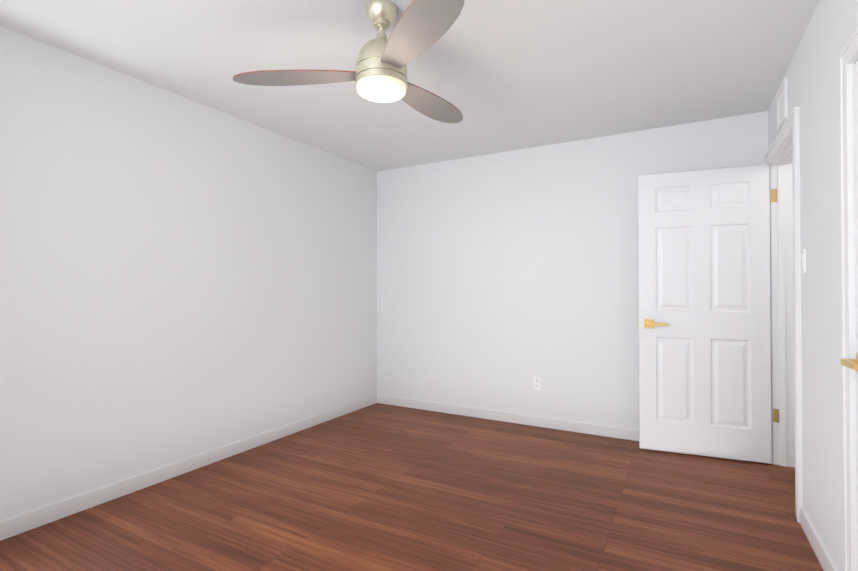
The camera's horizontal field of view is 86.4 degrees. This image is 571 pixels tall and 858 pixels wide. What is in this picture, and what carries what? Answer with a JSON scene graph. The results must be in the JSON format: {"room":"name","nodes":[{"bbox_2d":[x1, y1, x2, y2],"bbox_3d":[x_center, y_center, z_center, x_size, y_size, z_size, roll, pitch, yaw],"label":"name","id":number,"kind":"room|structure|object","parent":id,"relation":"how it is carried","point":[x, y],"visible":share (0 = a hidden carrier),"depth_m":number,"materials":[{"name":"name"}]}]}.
{"room":"empty bedroom","nodes":[
{"label":"empty bedroom","id":0,"kind":"room"},
{"bbox_2d":[0,26,376,521],"bbox_3d":[-1.744,-0.009,2.793,0.120,2.430,4.924,0,-1,29],"label":"wall","id":1,"kind":"structure","parent":0,"point":[182,278],"depth_m":2.79,"materials":[{"name":"paint"}]},
{"bbox_2d":[0,395,375,540],"bbox_3d":[-1.685,1.163,2.748,0.013,0.085,4.684,0,-1,29],"label":"baseboard","id":2,"kind":"structure","parent":1,"relation":"attached to","point":[19,524],"depth_m":2.77,"materials":[{"name":"paint"}]},
{"bbox_2d":[0,0,819,171],"bbox_3d":[0.349,-1.286,1.639,4.912,0.100,4.924,0,-1,29],"label":"ceiling","id":3,"kind":"structure","parent":0,"point":[505,75],"depth_m":2.49,"materials":[{"name":"paint"}]},
{"bbox_2d":[233,0,464,122],"bbox_3d":[-0.169,-1.040,2.161,1.183,0.382,1.086,0,-1,29],"label":"fan","id":4,"kind":"object","parent":3,"relation":"hanging from","point":[379,74],"visible":1,"depth_m":1.96,"materials":[{"name":"silver metal"}]},
{"bbox_2d":[0,403,823,570],"bbox_3d":[0.349,1.244,1.612,4.912,0.100,4.924,0,-1,29],"label":"floor","id":5,"kind":"structure","parent":0,"point":[379,487],"depth_m":2.44,"materials":[{"name":"brown wood"}]},
{"bbox_2d":[377,111,767,429],"bbox_3d":[1.572,0.001,3.693,4.792,2.430,0.120,0,-1,29],"label":"wall","id":6,"kind":"structure","parent":0,"point":[503,278],"depth_m":4.01,"materials":[{"name":"paint"}]},
{"bbox_2d":[376,394,638,440],"bbox_3d":[0.919,1.176,3.968,3.312,0.085,0.013,0,-1,29],"label":"baseboard","id":7,"kind":"structure","parent":6,"relation":"attached to","point":[574,426],"depth_m":4.04,"materials":[{"name":"paint"}]},
{"bbox_2d":[533,376,540,389],"bbox_3d":[0.937,0.849,3.965,0.070,0.114,0.008,0,-1,29],"label":"electrical outlet","id":8,"kind":"object","parent":6,"relation":"attached to","point":[536,383],"visible":1,"depth_m":3.96,"materials":[{"name":"white plastic"}]},
{"bbox_2d":[768,0,857,570],"bbox_3d":[1.280,-0.027,1.106,0.120,2.430,4.684,0,-1,29],"label":"wall","id":9,"kind":"structure","parent":0,"point":[812,74],"depth_m":1.97,"materials":[{"name":"paint"}]},
{"bbox_2d":[777,77,787,130],"bbox_3d":[2.087,-1.065,2.703,0.014,0.230,0.250,0,-1,29],"label":"vent panel","id":10,"kind":"object","parent":9,"relation":"attached to","point":[782,104],"visible":1,"depth_m":2.67,"materials":[{"name":"paint"}]},
{"bbox_2d":[765,106,802,522],"bbox_3d":[2.181,0.148,2.719,0.162,2.115,0.984,0,-1,29],"label":"door frame","id":11,"kind":"structure","parent":9,"relation":"attached to","point":[782,319],"depth_m":3.06,"materials":[{"name":"paint"}]},
{"bbox_2d":[638,165,771,463],"bbox_3d":[1.933,0.192,3.246,0.808,2.015,0.139,0,-1,22],"label":"hall door","id":12,"kind":"structure","parent":11,"relation":"attached to","point":[704,316],"depth_m":3.22,"materials":[{"name":"paint"}]},
{"bbox_2d":[800,248,805,273],"bbox_3d":[1.845,-0.120,2.255,0.012,0.120,0.072,0,-1,29],"label":"light switch","id":13,"kind":"object","parent":9,"relation":"attached to","point":[803,261],"visible":0.98,"depth_m":2.24,"materials":[{"name":"white plastic"}]},
{"bbox_2d":[800,506,837,570],"bbox_3d":[1.695,1.155,1.976,0.013,0.085,0.770,0,-1,29],"label":"baseboard","id":14,"kind":"structure","parent":9,"relation":"attached to","point":[821,552],"depth_m":2.02,"materials":[{"name":"paint"}]},
{"bbox_2d":[839,26,857,570],"bbox_3d":[1.325,0.172,1.208,0.141,2.035,0.950,0,-1,29],"label":"door frame","id":15,"kind":"structure","parent":9,"relation":"attached to","point":[848,54],"depth_m":1.60,"materials":[{"name":"paint"}]},
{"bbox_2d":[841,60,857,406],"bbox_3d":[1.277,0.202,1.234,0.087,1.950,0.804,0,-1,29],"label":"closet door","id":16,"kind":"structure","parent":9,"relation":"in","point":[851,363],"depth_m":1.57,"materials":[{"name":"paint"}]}
]}

